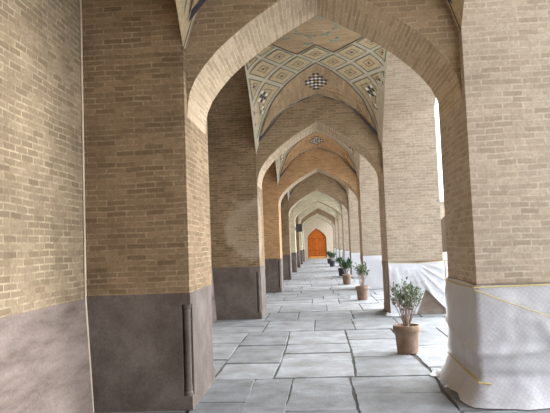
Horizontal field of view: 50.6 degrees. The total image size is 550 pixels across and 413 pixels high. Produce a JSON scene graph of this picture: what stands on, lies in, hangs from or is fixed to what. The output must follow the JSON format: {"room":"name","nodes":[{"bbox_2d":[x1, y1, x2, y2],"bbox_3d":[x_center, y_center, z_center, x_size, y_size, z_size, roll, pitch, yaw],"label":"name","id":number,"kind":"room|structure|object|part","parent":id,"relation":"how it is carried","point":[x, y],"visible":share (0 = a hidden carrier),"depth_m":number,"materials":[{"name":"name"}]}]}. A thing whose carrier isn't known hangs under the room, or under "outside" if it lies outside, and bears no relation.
{"room":"mosque","nodes":[
{"label":"mosque","id":0,"kind":"room"},
{"bbox_2d":[0,0,211,317],"bbox_3d":[-0.424,0.610,29.085,0.504,5.750,60.417,-2,-4,4],"label":"wall","id":1,"kind":"structure","parent":0,"point":[42,247],"depth_m":4.78,"materials":[{"name":"brick"}]},
{"bbox_2d":[80,0,93,411],"bbox_3d":[-1.845,-0.775,5.667,0.082,5.451,0.026,-2,-4,4],"label":"trim","id":2,"kind":"structure","parent":1,"relation":"attached to","point":[82,110],"depth_m":5.62,"materials":[{"name":"paint"}]},
{"bbox_2d":[0,269,216,412],"bbox_3d":[-0.006,2.970,29.487,0.075,1.067,59.250,-2,-4,4],"label":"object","id":3,"kind":"structure","parent":1,"relation":"attached to","point":[45,362],"depth_m":4.68,"materials":[{"name":"grey stone"}]},
{"bbox_2d":[207,65,251,119],"bbox_3d":[-1.159,-2.424,9.687,1.019,2.270,5.546,-2,-4,4],"label":"wall","id":4,"kind":"structure","parent":0,"point":[233,100],"depth_m":12.11,"materials":[{"name":"brick"}]},
{"bbox_2d":[244,15,388,154],"bbox_3d":[0.685,-2.195,9.537,2.659,1.684,5.786,-2,-4,4],"label":"vault","id":5,"kind":"object","parent":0,"point":[319,57],"visible":0.49,"depth_m":11.29,"materials":[{"name":"brick"}]},
{"bbox_3d":[-0.423,-2.686,10.765,0.241,0.188,0.482,-2,-4,4],"label":"kite panel","id":6,"kind":"part","parent":5,"relation":"part of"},
{"bbox_3d":[-0.361,-2.283,11.403,0.241,0.343,0.482,-2,-4,4],"label":"kite panel","id":7,"kind":"part","parent":5,"relation":"part of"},
{"bbox_3d":[-0.223,-2.613,11.080,0.394,0.193,0.395,1,-5,-41],"label":"kite panel","id":8,"kind":"part","parent":5,"relation":"part of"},
{"bbox_3d":[-0.278,-2.829,10.429,0.394,0.098,0.395,1,-5,-41],"label":"kite panel","id":9,"kind":"part","parent":5,"relation":"part of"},
{"bbox_3d":[-0.287,-1.909,11.855,0.394,1.007,0.811,1,-5,-41],"label":"kite panel","id":10,"kind":"part","parent":5,"relation":"part of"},
{"bbox_3d":[0.079,-2.764,10.733,0.395,0.110,0.394,1,-5,-41],"label":"kite panel","id":11,"kind":"part","parent":5,"relation":"part of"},
{"bbox_3d":[0.134,-2.550,11.384,0.395,0.176,0.394,1,-5,-41],"label":"kite panel","id":12,"kind":"part","parent":5,"relation":"part of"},
{"bbox_3d":[0.437,-2.707,11.037,0.394,0.110,0.395,1,-5,-41],"label":"kite panel","id":13,"kind":"part","parent":5,"relation":"part of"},
{"bbox_3d":[0.741,-2.809,10.687,0.394,0.076,0.395,1,-5,-41],"label":"kite panel","id":14,"kind":"part","parent":5,"relation":"part of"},
{"bbox_3d":[0.840,-2.060,11.639,2.553,1.272,1.278,-2,-4,4],"label":"spandrel panel","id":15,"kind":"part","parent":5,"relation":"part of","materials":[{"name":"brick"}]},
{"bbox_3d":[1.099,-2.735,10.991,0.394,0.110,0.395,1,-5,-41],"label":"kite panel","id":16,"kind":"part","parent":5,"relation":"part of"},
{"bbox_3d":[1.459,-2.606,11.290,0.395,0.176,0.394,1,-5,-41],"label":"kite panel","id":17,"kind":"part","parent":5,"relation":"part of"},
{"bbox_3d":[1.404,-2.819,10.639,0.394,0.110,0.395,1,-5,-41],"label":"kite panel","id":18,"kind":"part","parent":5,"relation":"part of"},
{"bbox_3d":[1.994,-2.004,11.694,0.811,1.007,0.394,1,-5,-41],"label":"kite panel","id":19,"kind":"part","parent":5,"relation":"part of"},
{"bbox_3d":[1.709,-2.912,10.289,0.395,0.098,0.394,1,-5,-41],"label":"kite panel","id":20,"kind":"part","parent":5,"relation":"part of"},
{"bbox_3d":[1.764,-2.696,10.939,0.395,0.193,0.394,1,-5,-41],"label":"kite panel","id":21,"kind":"part","parent":5,"relation":"part of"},
{"bbox_3d":[1.973,-2.381,11.238,0.241,0.343,0.482,-2,-4,4],"label":"kite panel","id":22,"kind":"part","parent":5,"relation":"part of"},
{"bbox_3d":[1.911,-2.784,10.600,0.241,0.188,0.482,-2,-4,4],"label":"kite panel","id":23,"kind":"part","parent":5,"relation":"part of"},
{"bbox_2d":[275,130,359,183],"bbox_3d":[1.176,-1.759,16.218,2.659,1.684,5.786,-2,-4,4],"label":"vault","id":24,"kind":"object","parent":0,"point":[317,139],"visible":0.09,"depth_m":18.64,"materials":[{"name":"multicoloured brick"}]},
{"bbox_3d":[0.204,-1.474,18.536,0.394,1.007,0.811,1,-5,-41],"label":"kite panel","id":25,"kind":"part","parent":24,"relation":"part of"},
{"bbox_3d":[2.485,-1.569,18.375,0.811,1.007,0.394,1,-5,-41],"label":"kite panel","id":26,"kind":"part","parent":24,"relation":"part of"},
{"bbox_2d":[287,172,347,199],"bbox_3d":[1.667,-1.324,22.898,2.659,1.684,5.786,-2,-4,4],"label":"vault","id":27,"kind":"object","parent":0,"point":[343,187],"visible":0.02,"depth_m":25.53,"materials":[{"name":"brick"}]},
{"bbox_2d":[298,202,337,222],"bbox_3d":[2.895,-0.204,39.599,2.659,2.950,0.927,-2,-4,4],"label":"pointed arch","id":28,"kind":"object","parent":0,"point":[317,205],"visible":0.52,"depth_m":39.13,"materials":[{"name":"brick"}]},
{"bbox_2d":[301,209,334,224],"bbox_3d":[3.385,0.232,46.279,2.659,2.950,0.927,-2,-4,4],"label":"pointed arch","id":29,"kind":"object","parent":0,"point":[317,211],"visible":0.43,"depth_m":45.81,"materials":[{"name":"brick"}]},
{"bbox_2d":[303,214,332,229],"bbox_3d":[3.876,0.667,52.960,2.659,2.950,0.927,-2,-4,4],"label":"pointed arch","id":30,"kind":"object","parent":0,"point":[317,215],"visible":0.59,"depth_m":52.49,"materials":[{"name":"brick"}]},
{"bbox_2d":[288,173,348,216],"bbox_3d":[1.913,-1.074,26.237,2.659,2.950,0.927,-2,-4,4],"label":"pointed arch","id":31,"kind":"object","parent":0,"point":[325,184],"visible":0.5,"depth_m":25.78,"materials":[{"name":"brick"}]},
{"bbox_2d":[294,191,342,219],"bbox_3d":[2.404,-0.639,32.918,2.659,2.950,0.927,-2,-4,4],"label":"pointed arch","id":32,"kind":"object","parent":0,"point":[320,197],"visible":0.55,"depth_m":32.46,"materials":[{"name":"brick"}]},
{"bbox_2d":[304,218,333,259],"bbox_3d":[4.191,2.485,59.229,5.297,5.750,0.500,-2,-4,4],"label":"wall","id":33,"kind":"structure","parent":0,"point":[323,226],"depth_m":58.95,"materials":[{"name":"paint"}]},
{"bbox_2d":[308,228,326,259],"bbox_3d":[4.277,3.791,59.087,1.900,3.120,0.600,-2,-4,4],"label":"door","id":34,"kind":"structure","parent":33,"relation":"in","point":[317,247],"depth_m":59.03,"materials":[{"name":"wood"}]},
{"bbox_2d":[175,0,463,49],"bbox_3d":[0.195,-2.630,2.856,2.659,1.684,5.786,-2,-4,4],"label":"vault","id":35,"kind":"object","parent":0,"point":[187,10],"visible":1,"depth_m":5.58,"materials":[{"name":"brick"}]},
{"bbox_3d":[0.349,-2.495,4.958,2.553,1.272,1.278,-2,-4,4],"label":"spandrel panel","id":36,"kind":"part","parent":35,"relation":"part of","materials":[{"name":"brick"}]},
{"bbox_2d":[93,259,549,412],"bbox_3d":[2.240,3.442,28.956,5.597,0.129,60.917,-2,-4,4],"label":"floor","id":37,"kind":"structure","parent":0,"point":[317,347],"depth_m":7.55,"materials":[{"name":"stone"}]},
{"bbox_2d":[82,0,214,411],"bbox_3d":[-1.337,-0.907,6.229,1.025,5.750,1.179,-2,-4,4],"label":"brick pier","id":38,"kind":"object","parent":37,"relation":"on","point":[149,287],"visible":1,"depth_m":5.60,"materials":[{"name":"beige brick"}]},
{"bbox_2d":[186,0,461,133],"bbox_3d":[0.441,-2.379,6.194,2.659,2.950,0.927,-2,-4,4],"label":"pointed arch","id":39,"kind":"object","parent":38,"relation":"on","point":[225,35],"visible":0.99,"depth_m":5.86,"materials":[{"name":"brick"}]},
{"bbox_2d":[207,117,266,319],"bbox_3d":[-0.846,-0.472,12.910,1.025,5.750,1.179,-2,-4,4],"label":"brick pier","id":40,"kind":"object","parent":37,"relation":"on","point":[236,200],"visible":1,"depth_m":12.28,"materials":[{"name":"beige brick"}]},
{"bbox_2d":[257,97,382,188],"bbox_3d":[0.932,-1.944,12.875,2.659,2.950,0.927,-2,-4,4],"label":"pointed arch","id":41,"kind":"object","parent":40,"relation":"on","point":[335,119],"visible":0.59,"depth_m":12.43,"materials":[{"name":"brick"}]},
{"bbox_2d":[262,162,283,292],"bbox_3d":[-0.355,-0.037,19.591,1.025,5.750,1.179,-2,-4,4],"label":"brick pier","id":42,"kind":"object","parent":37,"relation":"on","point":[271,209],"visible":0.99,"depth_m":18.94,"materials":[{"name":"beige brick"}]},
{"bbox_2d":[278,148,359,206],"bbox_3d":[1.423,-1.509,19.556,2.659,2.950,0.927,-2,-4,4],"label":"pointed arch","id":43,"kind":"object","parent":42,"relation":"on","point":[328,163],"visible":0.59,"depth_m":19.10,"materials":[{"name":"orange brick"}]},
{"bbox_2d":[281,193,291,279],"bbox_3d":[0.135,0.398,26.271,1.025,5.750,1.179,-2,-4,4],"label":"brick pier","id":44,"kind":"object","parent":37,"relation":"on","point":[285,219],"visible":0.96,"depth_m":25.61,"materials":[{"name":"beige brick"}]},
{"bbox_2d":[290,207,296,271],"bbox_3d":[0.626,0.834,32.952,1.025,5.750,1.179,-2,-4,4],"label":"brick pier","id":45,"kind":"object","parent":37,"relation":"on","point":[292,218],"visible":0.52,"depth_m":32.28,"materials":[{"name":"beige brick"}]},
{"bbox_2d":[295,224,301,231],"bbox_3d":[1.328,1.202,32.638,0.400,0.420,0.348,-2,-4,4],"label":"loudspeaker","id":46,"kind":"object","parent":45,"relation":"attached to","point":[299,226],"visible":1,"depth_m":32.47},
{"bbox_2d":[297,224,301,230],"bbox_3d":[1.360,1.190,32.465,0.270,0.360,0.006,-2,-4,4],"label":"grille","id":47,"kind":"object","parent":46,"relation":"attached to","point":[299,226],"depth_m":32.47,"materials":[{"name":"black metal"}]},
{"bbox_2d":[295,216,300,267],"bbox_3d":[1.116,1.269,39.633,1.025,5.750,1.179,-2,-4,4],"label":"brick pier","id":48,"kind":"object","parent":37,"relation":"on","point":[296,220],"visible":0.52,"depth_m":38.95,"materials":[{"name":"beige brick"}]},
{"bbox_2d":[299,221,302,263],"bbox_3d":[1.607,1.704,46.314,1.025,5.750,1.179,-2,-4,4],"label":"brick pier","id":49,"kind":"object","parent":37,"relation":"on","point":[300,233],"visible":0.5,"depth_m":45.62,"materials":[{"name":"beige brick"}]},
{"bbox_2d":[302,225,304,261],"bbox_3d":[2.098,2.139,52.995,1.025,5.750,1.179,-2,-4,4],"label":"brick pier","id":50,"kind":"object","parent":37,"relation":"on","point":[302,225],"visible":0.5,"depth_m":52.31,"materials":[{"name":"beige brick"}]},
{"bbox_2d":[328,253,335,266],"bbox_3d":[3.803,3.476,38.293,0.627,0.960,0.519,-2,-4,4],"label":"potted shrub","id":51,"kind":"object","parent":37,"relation":"on","point":[332,263],"visible":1,"depth_m":38.17,"materials":[{"name":"green plant"}]},
{"bbox_2d":[329,261,334,266],"bbox_3d":[3.766,3.767,38.264,0.403,0.380,0.403,-2,-4,4],"label":"pot","id":52,"kind":"object","parent":51,"relation":"on","point":[332,263],"depth_m":38.11,"materials":[{"name":"black plastic"}]},
{"bbox_2d":[333,223,335,260],"bbox_3d":[5.805,1.984,52.733,1.121,5.750,1.179,-2,-4,4],"label":"brick pier","id":53,"kind":"object","parent":37,"relation":"on","point":[334,242],"visible":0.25,"depth_m":52.15,"materials":[{"name":"beige brick"}]},
{"bbox_2d":[335,219,338,248],"bbox_3d":[5.315,1.549,46.052,1.121,5.750,1.179,-2,-4,4],"label":"brick pier","id":54,"kind":"object","parent":37,"relation":"on","point":[336,223],"visible":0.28,"depth_m":45.47,"materials":[{"name":"beige brick"}]},
{"bbox_2d":[338,213,342,249],"bbox_3d":[4.824,1.114,39.371,1.121,5.750,1.179,-2,-4,4],"label":"brick pier","id":55,"kind":"object","parent":37,"relation":"on","point":[340,238],"visible":0.21,"depth_m":38.79,"materials":[{"name":"beige brick"}]},
{"bbox_2d":[338,250,342,259],"bbox_3d":[4.916,3.435,39.183,1.228,1.065,1.227,-2,-4,4],"label":"plastic sheet","id":56,"kind":"object","parent":55,"relation":"attached to","point":[339,251],"visible":0.15,"depth_m":38.66,"materials":[{"name":"white plastic"}]},
{"bbox_2d":[336,257,346,275],"bbox_3d":[3.083,2.767,26.950,0.554,0.892,0.445,-4,-5,30],"label":"potted shrub","id":57,"kind":"object","parent":37,"relation":"on","point":[341,272],"visible":0.5,"depth_m":26.78,"materials":[{"name":"green plant"}]},
{"bbox_2d":[338,268,346,275],"bbox_3d":[3.123,3.030,26.904,0.424,0.360,0.424,-2,-4,4],"label":"pot","id":58,"kind":"object","parent":57,"relation":"on","point":[341,272],"depth_m":26.74,"materials":[{"name":"black plastic"}]},
{"bbox_2d":[338,258,352,283],"bbox_3d":[2.639,2.358,21.495,0.559,1.004,0.512,-4,-4,22],"label":"potted shrub","id":59,"kind":"object","parent":37,"relation":"on","point":[346,265],"visible":1,"depth_m":21.36,"materials":[{"name":"green plant"}]},
{"bbox_2d":[342,274,351,283],"bbox_3d":[2.651,2.686,21.435,0.360,0.340,0.360,-2,-4,4],"label":"pot","id":60,"kind":"object","parent":59,"relation":"on","point":[347,277],"depth_m":21.31,"materials":[{"name":"ceramic"}]},
{"bbox_2d":[342,204,349,270],"bbox_3d":[4.333,0.678,32.690,1.121,5.750,1.179,-2,-4,4],"label":"brick pier","id":61,"kind":"object","parent":37,"relation":"on","point":[345,232],"visible":0.18,"depth_m":32.11,"materials":[{"name":"beige brick"}]},
{"bbox_2d":[342,251,349,269],"bbox_3d":[4.423,3.000,32.506,1.249,1.065,1.219,-2,-4,4],"label":"plastic sheet","id":62,"kind":"object","parent":61,"relation":"attached to","point":[345,254],"visible":0.18,"depth_m":31.98,"materials":[{"name":"white plastic"}]},
{"bbox_2d":[348,188,359,277],"bbox_3d":[3.843,0.243,26.009,1.121,5.750,1.179,-2,-4,4],"label":"brick pier","id":63,"kind":"object","parent":37,"relation":"on","point":[353,220],"visible":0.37,"depth_m":25.43,"materials":[{"name":"beige brick"}]},
{"bbox_2d":[351,253,360,276],"bbox_3d":[3.955,2.556,25.707,1.183,1.065,0.986,-2,-4,4],"label":"plastic sheet","id":64,"kind":"object","parent":63,"relation":"attached to","point":[355,257],"visible":0.1,"depth_m":25.28,"materials":[{"name":"white plastic"}]},
{"bbox_2d":[352,261,369,299],"bbox_3d":[2.278,1.933,15.308,0.466,1.039,0.397,-2,-4,4],"label":"potted shrub","id":65,"kind":"object","parent":37,"relation":"on","point":[362,290],"visible":1,"depth_m":15.23,"materials":[{"name":"green plant"}]},
{"bbox_2d":[355,285,368,299],"bbox_3d":[2.301,2.273,15.308,0.350,0.360,0.350,-2,-4,4],"label":"pot","id":66,"kind":"object","parent":65,"relation":"on","point":[362,290],"depth_m":15.18,"materials":[{"name":"ceramic"}]},
{"bbox_2d":[358,158,381,283],"bbox_3d":[3.352,-0.192,19.328,1.121,5.750,1.179,-2,-4,4],"label":"brick pier","id":67,"kind":"object","parent":37,"relation":"on","point":[368,207],"visible":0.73,"depth_m":18.75,"materials":[{"name":"beige brick"}]},
{"bbox_2d":[363,255,382,288],"bbox_3d":[3.465,2.121,19.019,1.185,1.065,0.999,-2,-4,4],"label":"plastic sheet","id":68,"kind":"object","parent":67,"relation":"attached to","point":[374,279],"visible":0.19,"depth_m":18.57,"materials":[{"name":"white plastic"}]},
{"bbox_2d":[389,277,424,353],"bbox_3d":[1.777,1.455,7.830,0.429,1.019,0.558,-4,-4,26],"label":"potted shrub","id":69,"kind":"object","parent":37,"relation":"on","point":[406,333],"visible":1,"depth_m":7.78,"materials":[{"name":"green plant"}]},
{"bbox_2d":[393,323,420,353],"bbox_3d":[1.783,1.784,7.842,0.365,0.365,0.365,-2,-4,4],"label":"pot","id":70,"kind":"object","parent":69,"relation":"on","point":[406,334],"depth_m":7.71,"materials":[{"name":"ceramic"}]},
{"bbox_2d":[378,108,445,314],"bbox_3d":[2.861,-0.627,12.648,1.121,5.750,1.179,-2,-4,4],"label":"brick pier","id":71,"kind":"object","parent":37,"relation":"on","point":[409,198],"visible":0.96,"depth_m":12.05,"materials":[{"name":"beige brick"}]},
{"bbox_2d":[386,260,447,315],"bbox_3d":[3.180,1.612,11.938,1.888,1.143,0.762,0,-4,-24],"label":"plastic sheet","id":72,"kind":"object","parent":71,"relation":"attached to","point":[429,276],"visible":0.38,"depth_m":11.86,"materials":[{"name":"plastic"}]},
{"bbox_2d":[438,0,549,285],"bbox_3d":[2.371,-1.062,5.967,1.121,5.750,1.179,-2,-4,4],"label":"brick pier","id":73,"kind":"object","parent":37,"relation":"on","point":[495,144],"visible":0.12,"depth_m":5.39,"materials":[{"name":"beige brick"}]},
{"bbox_2d":[429,260,549,409],"bbox_3d":[2.455,1.163,5.829,1.634,1.265,1.642,-2,-4,4],"label":"plastic sheet","id":74,"kind":"object","parent":73,"relation":"attached to","point":[498,345],"visible":1,"depth_m":5.22,"materials":[{"name":"plastic"}]},
{"bbox_2d":[384,52,435,109],"bbox_3d":[2.555,-2.579,9.425,1.115,2.270,5.546,-2,-4,4],"label":"wall","id":75,"kind":"structure","parent":0,"point":[404,88],"depth_m":11.82,"materials":[{"name":"brick"}]},
{"label":"outside","id":76,"kind":"structure","parent":0,"visible":0},
{"bbox_2d":[443,252,446,259],"bbox_3d":[49.253,2.318,36.424,87.153,0.270,140.000,-2,-4,4],"label":"ground","id":77,"kind":"structure","parent":76,"point":[444,253],"depth_m":54.56,"materials":[{"name":"white"}]},
{"bbox_2d":[440,198,446,251],"bbox_3d":[49.409,1.325,73.605,60.400,6.730,6.500,-2,-4,4],"label":"building","id":78,"kind":"structure","parent":77,"relation":"on","point":[443,230],"depth_m":72.61,"materials":[{"name":"brick"}]}
]}

